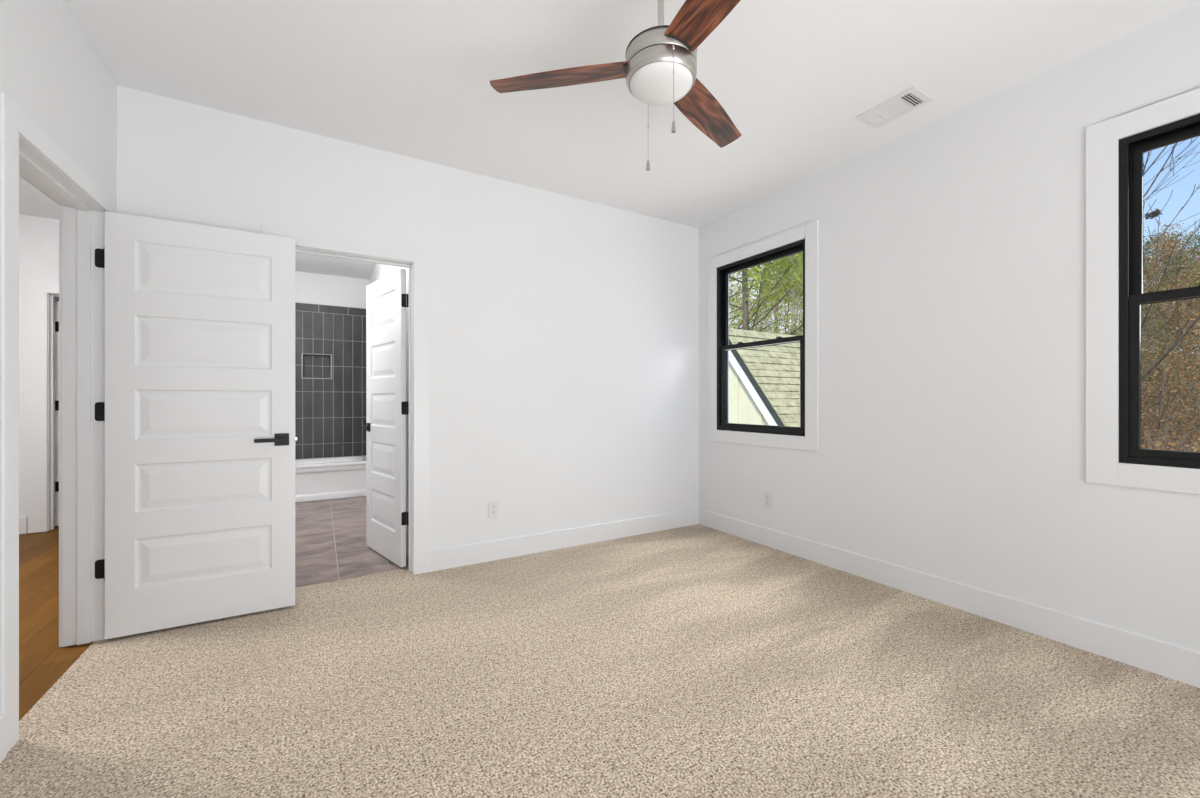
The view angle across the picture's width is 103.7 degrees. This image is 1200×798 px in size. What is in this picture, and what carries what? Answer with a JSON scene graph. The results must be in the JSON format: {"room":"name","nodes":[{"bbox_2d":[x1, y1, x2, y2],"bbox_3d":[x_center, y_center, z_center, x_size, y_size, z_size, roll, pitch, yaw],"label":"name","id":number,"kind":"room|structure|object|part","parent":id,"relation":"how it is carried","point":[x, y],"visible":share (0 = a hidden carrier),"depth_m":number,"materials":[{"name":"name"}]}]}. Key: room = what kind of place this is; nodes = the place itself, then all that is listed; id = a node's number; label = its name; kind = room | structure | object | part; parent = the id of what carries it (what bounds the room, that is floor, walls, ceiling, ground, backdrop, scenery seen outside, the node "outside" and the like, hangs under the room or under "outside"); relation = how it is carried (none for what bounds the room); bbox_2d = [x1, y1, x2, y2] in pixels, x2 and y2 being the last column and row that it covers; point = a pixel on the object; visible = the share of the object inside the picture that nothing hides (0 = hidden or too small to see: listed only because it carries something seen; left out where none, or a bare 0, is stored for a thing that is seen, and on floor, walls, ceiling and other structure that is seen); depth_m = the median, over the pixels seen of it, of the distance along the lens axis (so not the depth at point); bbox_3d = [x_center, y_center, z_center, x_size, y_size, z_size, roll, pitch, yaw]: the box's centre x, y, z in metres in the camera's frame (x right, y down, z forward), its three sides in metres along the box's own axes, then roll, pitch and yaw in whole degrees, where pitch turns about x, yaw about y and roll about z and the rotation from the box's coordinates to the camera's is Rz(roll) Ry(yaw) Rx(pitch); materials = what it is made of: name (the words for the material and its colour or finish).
{"room":"empty bedroom","nodes":[
{"label":"empty bedroom","id":0,"kind":"room"},
{"bbox_2d":[19,214,58,533],"bbox_3d":[-4.595,-0.192,4.337,1.446,2.800,0.120,0,0,-31],"label":"wall","id":1,"kind":"structure","parent":0,"point":[38,236],"depth_m":4.07,"materials":[{"name":"paint"}]},
{"bbox_2d":[28,278,58,532],"bbox_3d":[-4.540,0.050,4.361,0.973,2.196,0.136,0,0,-31],"label":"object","id":2,"kind":"structure","parent":1,"relation":"attached to","point":[42,293],"depth_m":4.10,"materials":[{"name":"paint"}]},
{"bbox_2d":[55,301,58,525],"bbox_3d":[-5.062,0.123,4.561,0.147,2.026,0.754,0,0,-29],"label":"door","id":3,"kind":"structure","parent":1,"relation":"in","point":[56,302],"depth_m":4.24,"materials":[{"name":"paint"}]},
{"bbox_2d":[0,0,116,639],"bbox_3d":[-1.420,-0.192,0.532,0.130,2.800,9.865,0,0,-31],"label":"wall","id":4,"kind":"structure","parent":0,"point":[49,68],"depth_m":1.88,"materials":[{"name":"paint"}]},
{"bbox_2d":[0,712,6,762],"bbox_3d":[-0.677,1.077,-0.578,0.014,0.141,6.869,0,0,-31],"label":"baseboard","id":5,"kind":"structure","parent":4,"relation":"attached to","point":[3,716],"depth_m":1.51,"materials":[{"name":"paint"}]},
{"bbox_2d":[0,92,115,752],"bbox_3d":[-2.235,0.079,1.888,0.168,2.138,0.962,0,0,-31],"label":"door frame","id":6,"kind":"structure","parent":4,"relation":"attached to","point":[27,152],"depth_m":2.19,"materials":[{"name":"paint"}]},
{"bbox_3d":[-2.303,0.079,1.848,0.010,2.138,0.962,0,0,-31],"label":"casing","id":7,"kind":"part","parent":6,"relation":"part of","materials":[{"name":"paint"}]},
{"bbox_2d":[95,211,296,639],"bbox_3d":[-2.037,0.121,2.422,0.812,2.026,0.147,0,0,-30],"label":"door","id":8,"kind":"structure","parent":4,"relation":"in","point":[197,411],"depth_m":2.39,"materials":[{"name":"paint"}]},
{"bbox_3d":[-1.767,0.216,2.519,0.130,0.022,0.048,0,0,-30],"label":"lever","id":9,"kind":"part","parent":8,"relation":"part of","materials":[{"name":"black metal"}]},
{"bbox_3d":[-1.735,0.216,2.570,0.066,0.066,0.008,0,0,-30],"label":"handle","id":10,"kind":"part","parent":8,"relation":"part of","materials":[{"name":"black metal"}]},
{"bbox_2d":[295,271,369,308],"bbox_3d":[-3.747,-0.192,5.954,1.496,2.800,0.196,0,0,-31],"label":"wall","id":11,"kind":"structure","parent":0,"point":[310,288],"depth_m":6.02,"materials":[{"name":"paint"}]},
{"bbox_2d":[295,302,365,458],"bbox_3d":[-3.539,-0.157,5.604,1.496,2.093,0.792,0,0,-31],"label":"tiles","id":12,"kind":"structure","parent":11,"relation":"attached to","point":[330,341],"depth_m":6.02,"materials":[{"name":"tile"}]},
{"bbox_2d":[295,496,408,587],"bbox_3d":[-2.632,1.156,4.077,1.490,0.008,2.823,0,0,-31],"label":"tile floor","id":13,"kind":"structure","parent":0,"point":[315,553],"depth_m":3.75,"materials":[{"name":"grey tile"}]},
{"bbox_2d":[295,455,365,502],"bbox_3d":[-3.520,0.939,5.573,1.476,0.418,0.662,0,0,-31],"label":"bathtub","id":14,"kind":"object","parent":13,"relation":"on","point":[326,478],"visible":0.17,"depth_m":5.47,"materials":[{"name":"ceramic"}]},
{"bbox_2d":[370,264,408,554],"bbox_3d":[-2.141,-0.192,4.812,0.100,2.800,3.598,0,0,-31],"label":"wall","id":15,"kind":"structure","parent":0,"point":[380,271],"depth_m":3.59,"materials":[{"name":"paint"}]},
{"bbox_2d":[361,269,408,566],"bbox_3d":[-1.573,0.123,3.449,0.147,2.026,0.709,0,0,-44],"label":"door","id":16,"kind":"structure","parent":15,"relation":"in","point":[387,300],"depth_m":3.37,"materials":[{"name":"paint"}]},
{"bbox_2d":[117,85,698,549],"bbox_3d":[-0.732,-0.197,3.478,4.060,2.790,0.135,0,0,-31],"label":"wall","id":17,"kind":"structure","parent":0,"point":[564,330],"depth_m":3.41,"materials":[{"name":"paint"}]},
{"bbox_2d":[262,224,428,574],"bbox_3d":[-1.572,0.074,2.979,0.910,2.148,0.167,0,0,-31],"label":"door frame","id":18,"kind":"structure","parent":17,"relation":"attached to","point":[416,260],"depth_m":3.10,"materials":[{"name":"paint"}]},
{"bbox_2d":[488,501,497,517],"bbox_3d":[-0.763,0.786,3.376,0.072,0.116,0.009,0,0,-31],"label":"wall outlet","id":19,"kind":"object","parent":17,"relation":"attached to","point":[492,506],"visible":1,"depth_m":3.37,"materials":[{"name":"white plastic"}]},
{"bbox_2d":[429,508,698,571],"bbox_3d":[-0.765,1.077,3.372,3.896,0.141,0.014,0,0,-31],"label":"baseboard","id":20,"kind":"structure","parent":17,"relation":"attached to","point":[468,554],"depth_m":3.60,"materials":[{"name":"paint"}]},
{"bbox_2d":[0,496,1199,797],"bbox_3d":[-0.884,1.178,2.043,5.486,0.060,11.615,0,0,-31],"label":"floor","id":21,"kind":"structure","parent":0,"point":[698,660],"depth_m":1.84,"materials":[{"name":"beige carpet"}]},
{"bbox_2d":[19,0,1199,279],"bbox_3d":[-0.965,-1.692,2.131,5.836,0.200,12.150,0,0,-31],"label":"ceiling","id":22,"kind":"structure","parent":0,"point":[409,78],"depth_m":2.29,"materials":[{"name":"paint"}]},
{"bbox_2d":[490,0,741,170],"bbox_3d":[0.314,-1.246,1.669,1.135,0.690,1.117,0,0,-31],"label":"ceiling fan","id":23,"kind":"object","parent":22,"relation":"hanging from","point":[659,68],"visible":1,"depth_m":1.69,"materials":[{"name":"brown wood"}]},
{"bbox_3d":[-0.155,-1.223,1.794,0.535,0.006,0.133,0,14,11],"label":"blade","id":24,"kind":"part","parent":23,"relation":"part of","materials":[{"name":"brown wood"}]},
{"bbox_3d":[0.189,-0.919,1.847,0.015,0.037,0.015,0,0,-31],"label":"pull knob","id":25,"kind":"part","parent":23,"relation":"part of","materials":[{"name":"silver metal"}]},
{"bbox_3d":[0.223,-1.141,1.721,0.230,0.057,0.230,0,0,-31],"label":"lamp shade","id":26,"kind":"part","parent":23,"relation":"part of","materials":[{"name":"white glass"}]},
{"bbox_3d":[0.249,-1.065,1.593,0.005,0.260,0.005,0,0,37],"label":"pull chain","id":27,"kind":"part","parent":23,"relation":"part of","materials":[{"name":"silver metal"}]},
{"bbox_3d":[0.249,-0.923,1.593,0.015,0.037,0.015,0,0,-31],"label":"pull knob","id":28,"kind":"part","parent":23,"relation":"part of","materials":[{"name":"silver metal"}]},
{"bbox_3d":[0.377,-1.223,1.369,0.133,0.006,0.535,15,-6,-23],"label":"blade","id":29,"kind":"part","parent":23,"relation":"part of","materials":[{"name":"brown wood"}]},
{"bbox_3d":[0.459,-1.223,2.024,0.133,0.006,0.535,-17,-10,37],"label":"blade","id":30,"kind":"part","parent":23,"relation":"part of","materials":[{"name":"brown wood"}]},
{"bbox_2d":[855,87,933,128],"bbox_3d":[1.604,-1.587,2.576,0.204,0.008,0.306,0,0,-31],"label":"ceiling vent","id":31,"kind":"object","parent":22,"relation":"in","point":[912,98],"visible":1,"depth_m":2.56,"materials":[{"name":"white metal"}]},
{"bbox_2d":[699,2,1199,650],"bbox_3d":[2.782,-0.197,1.388,0.150,2.790,7.047,0,0,-31],"label":"wall","id":32,"kind":"structure","parent":0,"point":[952,249],"depth_m":2.52,"materials":[{"name":"paint"}]},
{"bbox_2d":[708,220,818,451],"bbox_3d":[1.308,-0.453,3.825,0.127,1.639,1.096,0,0,-31],"label":"window","id":33,"kind":"structure","parent":32,"relation":"in","point":[796,247],"depth_m":3.70,"materials":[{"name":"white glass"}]},
{"bbox_3d":[1.290,-0.115,3.814,0.032,0.720,0.851,0,0,-31],"label":"sash","id":34,"kind":"part","parent":33,"relation":"part of","materials":[{"name":"clear glass"}]},
{"bbox_3d":[1.323,-0.792,3.834,0.030,0.717,0.851,0,0,-31],"label":"sash","id":35,"kind":"part","parent":33,"relation":"part of","materials":[{"name":"clear glass"}]},
{"bbox_2d":[764,492,771,507],"bbox_3d":[1.316,0.787,3.702,0.009,0.116,0.072,0,0,-31],"label":"wall outlet","id":36,"kind":"object","parent":32,"relation":"attached to","point":[767,496],"visible":1,"depth_m":3.69,"materials":[{"name":"white plastic"}]},
{"bbox_2d":[698,508,1199,687],"bbox_3d":[2.670,1.077,1.417,0.014,0.141,6.883,0,0,-31],"label":"baseboard","id":37,"kind":"structure","parent":32,"relation":"attached to","point":[1169,660],"depth_m":2.44,"materials":[{"name":"paint"}]},
{"bbox_2d":[1086,87,1199,494],"bbox_3d":[2.558,-0.435,1.719,0.127,1.626,1.096,0,0,-31],"label":"window","id":38,"kind":"structure","parent":32,"relation":"in","point":[1131,148],"depth_m":2.07,"materials":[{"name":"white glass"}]},
{"bbox_3d":[2.540,-0.100,1.708,0.032,0.713,0.851,0,0,-31],"label":"sash","id":39,"kind":"part","parent":38,"relation":"part of","materials":[{"name":"clear glass"}]},
{"bbox_3d":[2.574,-0.772,1.728,0.030,0.710,0.851,0,0,-31],"label":"sash","id":40,"kind":"part","parent":38,"relation":"part of","materials":[{"name":"clear glass"}]},
{"bbox_3d":[-3.735,-0.192,1.571,0.100,2.800,5.515,0,0,-31],"label":"wall","id":41,"kind":"structure","parent":0,"visible":0},
{"bbox_2d":[19,517,26,533],"bbox_3d":[-3.636,1.077,1.688,0.190,0.141,5.415,0,0,-31],"label":"baseboard","id":42,"kind":"structure","parent":41,"relation":"attached to","point":[22,520],"depth_m":4.04,"materials":[{"name":"paint"}]},
{"label":"outside","id":43,"kind":"structure","parent":0,"visible":0},
{"bbox_2d":[1141,353,1199,451],"bbox_3d":[23.131,-0.945,32.341,66.000,10.878,60.000,0,0,-31],"label":"ground","id":44,"kind":"structure","parent":43,"point":[1192,353],"depth_m":25.89,"materials":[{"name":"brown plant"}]},
{"bbox_2d":[729,282,753,327],"bbox_3d":[8.036,-5.728,36.523,8.196,13.003,7.702,0,0,43],"label":"leafy tree","id":45,"kind":"object","parent":44,"relation":"on","point":[729,282],"visible":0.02,"depth_m":34.87,"materials":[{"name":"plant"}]},
{"bbox_2d":[729,328,799,426],"bbox_3d":[4.150,1.613,8.661,5.220,5.470,6.899,0,0,-31],"label":"house","id":46,"kind":"structure","parent":44,"relation":"on","point":[764,382],"depth_m":7.09,"materials":[{"name":"green"}]},
{"bbox_2d":[729,265,800,333],"bbox_3d":[11.721,-5.659,34.782,7.702,13.003,8.196,0,0,39],"label":"leafy tree","id":47,"kind":"object","parent":44,"relation":"on","point":[758,265],"visible":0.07,"depth_m":34.16,"materials":[{"name":"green plant"}]},
{"bbox_2d":[729,252,802,334],"bbox_3d":[4.897,-3.093,13.124,10.999,14.688,9.610,0,0,42],"label":"tree","id":48,"kind":"object","parent":44,"relation":"on","point":[746,291],"visible":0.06,"depth_m":11.40,"materials":[{"name":"green plant"}]},
{"bbox_2d":[729,252,802,334],"bbox_3d":[4.805,-4.367,19.368,11.577,15.461,10.116,0,0,-38],"label":"pine tree","id":49,"kind":"object","parent":44,"relation":"on","point":[788,283],"visible":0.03,"depth_m":17.99,"materials":[{"name":"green plant"}]},
{"bbox_2d":[729,252,802,334],"bbox_3d":[8.068,-5.704,24.347,10.622,16.234,12.156,0,0,-17],"label":"pine tree","id":50,"kind":"object","parent":44,"relation":"on","point":[752,299],"visible":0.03,"depth_m":23.91,"materials":[{"name":"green plant"}]},
{"bbox_2d":[731,254,802,335],"bbox_3d":[6.453,-2.924,15.628,7.702,13.003,8.196,0,0,25],"label":"leafy tree","id":51,"kind":"object","parent":44,"relation":"on","point":[794,312],"visible":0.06,"depth_m":16.04,"materials":[{"name":"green plant"}]},
{"bbox_2d":[750,264,801,333],"bbox_3d":[11.849,-4.747,24.746,8.606,13.653,8.088,0,0,23],"label":"leafy tree","id":52,"kind":"object","parent":44,"relation":"on","point":[770,264],"visible":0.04,"depth_m":24.97,"materials":[{"name":"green plant"}]},
{"bbox_2d":[1141,248,1193,378],"bbox_3d":[24.995,-3.022,23.286,5.344,8.480,5.094,0,0,-24],"label":"tree","id":53,"kind":"object","parent":44,"relation":"on","point":[1146,248],"visible":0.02,"depth_m":21.86,"materials":[{"name":"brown plant"}]},
{"bbox_2d":[1141,230,1196,373],"bbox_3d":[37.100,-6.222,32.184,6.412,10.177,6.113,0,0,-4],"label":"tree","id":54,"kind":"object","parent":44,"relation":"on","point":[1148,243],"visible":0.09,"depth_m":31.69,"materials":[{"name":"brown plant"}]},
{"bbox_2d":[1143,244,1196,364],"bbox_3d":[31.061,-4.987,28.250,6.301,9.931,4.960,0,0,15],"label":"autumn tree","id":55,"kind":"object","parent":44,"relation":"on","point":[1150,244],"visible":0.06,"depth_m":27.31,"materials":[{"name":"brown plant"}]},
{"bbox_2d":[1141,267,1199,450],"bbox_3d":[16.732,-0.369,13.736,3.392,6.900,4.404,0,0,36],"label":"autumn tree","id":56,"kind":"object","parent":44,"relation":"on","point":[1162,393],"visible":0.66,"depth_m":13.52,"materials":[{"name":"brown plant"}]},
{"bbox_2d":[1141,358,1199,451],"bbox_3d":[22.583,0.311,20.477,39.826,7.933,17.617,0,0,-31],"label":"undergrowth","id":57,"kind":"object","parent":44,"relation":"on","point":[1149,445],"visible":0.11,"depth_m":15.17,"materials":[{"name":"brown plant"}]},
{"bbox_2d":[1141,136,1199,380],"bbox_3d":[8.603,-1.203,8.698,5.402,11.142,5.656,0,0,-23],"label":"bare tree","id":58,"kind":"object","parent":44,"relation":"on","point":[1174,145],"visible":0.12,"depth_m":7.39,"materials":[{"name":"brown plant"}]},
{"bbox_2d":[1145,209,1161,219],"bbox_3d":[9.500,-3.188,8.088,0.207,0.154,0.201,0,0,-31],"label":"nest","id":59,"kind":"object","parent":58,"relation":"in","point":[1156,212],"visible":1,"depth_m":8.08,"materials":[{"name":"grey plant"}]},
{"bbox_2d":[1141,262,1199,448],"bbox_3d":[21.353,-1.590,16.763,4.631,7.350,4.415,0,0,-44],"label":"tree","id":60,"kind":"object","parent":44,"relation":"on","point":[1169,271],"visible":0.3,"depth_m":17.23,"materials":[{"name":"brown plant"}]},
{"bbox_2d":[1141,291,1199,443],"bbox_3d":[17.634,-0.639,15.880,4.156,6.596,3.962,0,0,31],"label":"tree","id":61,"kind":"object","parent":44,"relation":"on","point":[1159,323],"visible":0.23,"depth_m":15.21,"materials":[{"name":"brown plant"}]},
{"bbox_2d":[1141,237,1199,419],"bbox_3d":[25.446,-2.995,20.848,5.471,8.572,4.215,0,0,-41],"label":"autumn tree","id":62,"kind":"object","parent":44,"relation":"on","point":[1147,272],"visible":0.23,"depth_m":21.09,"materials":[{"name":"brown plant"}]},
{"bbox_2d":[1142,220,1198,396],"bbox_3d":[31.803,-5.050,26.734,6.301,9.931,4.960,0,0,11],"label":"autumn tree","id":63,"kind":"object","parent":44,"relation":"on","point":[1172,228],"visible":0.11,"depth_m":26.40,"materials":[{"name":"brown plant"}]},
{"bbox_2d":[1141,248,1199,410],"bbox_3d":[28.187,-3.389,23.396,5.094,8.480,5.344,0,0,-5],"label":"tree","id":64,"kind":"object","parent":44,"relation":"on","point":[1178,258],"visible":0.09,"depth_m":23.32,"materials":[{"name":"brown plant"}]},
{"bbox_2d":[1141,259,1199,413],"bbox_3d":[22.898,-2.442,20.254,5.306,8.363,4.177,0,0,3],"label":"autumn tree","id":65,"kind":"object","parent":44,"relation":"on","point":[1146,259],"visible":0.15,"depth_m":19.83,"materials":[{"name":"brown plant"}]},
{"bbox_2d":[1142,262,1199,434],"bbox_3d":[19.853,-1.205,15.003,3.655,7.318,4.643,0,0,-35],"label":"autumn tree","id":66,"kind":"object","parent":44,"relation":"on","point":[1167,395],"visible":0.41,"depth_m":15.43,"materials":[{"name":"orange plant"}]},
{"bbox_2d":[1143,234,1199,370],"bbox_3d":[38.862,-6.340,31.668,6.113,10.177,6.412,0,0,3],"label":"tree","id":67,"kind":"object","parent":44,"relation":"on","point":[1198,239],"visible":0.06,"depth_m":31.57,"materials":[{"name":"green plant"}]},
{"bbox_2d":[1143,227,1199,340],"bbox_3d":[49.962,-9.503,41.894,7.075,11.778,7.421,0,0,-42],"label":"tree","id":68,"kind":"object","parent":44,"relation":"on","point":[1144,227],"visible":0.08,"depth_m":41.77,"materials":[{"name":"green plant"}]},
{"bbox_2d":[1145,245,1199,370],"bbox_3d":[32.164,-4.112,24.716,5.462,8.669,5.208,0,0,16],"label":"tree","id":69,"kind":"object","parent":44,"relation":"on","point":[1197,245],"visible":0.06,"depth_m":25.22,"materials":[{"name":"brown plant"}]},
{"bbox_2d":[1149,231,1199,348],"bbox_3d":[44.577,-7.667,36.431,7.006,10.977,5.397,0,0,-18],"label":"autumn tree","id":70,"kind":"object","parent":44,"relation":"on","point":[1173,231],"visible":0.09,"depth_m":36.56,"materials":[{"name":"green plant"}]},
{"bbox_2d":[1164,260,1199,360],"bbox_3d":[28.207,-3.322,21.151,4.112,8.363,5.338,0,0,-8],"label":"autumn tree","id":71,"kind":"object","parent":44,"relation":"on","point":[1194,260],"visible":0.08,"depth_m":22.16,"materials":[{"name":"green plant"}]},
{"bbox_2d":[1165,231,1199,303],"bbox_3d":[53.807,-9.700,42.385,7.421,11.778,7.075,0,0,-41],"label":"tree","id":72,"kind":"object","parent":44,"relation":"on","point":[1187,236],"visible":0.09,"depth_m":42.77,"materials":[{"name":"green plant"}]}
]}

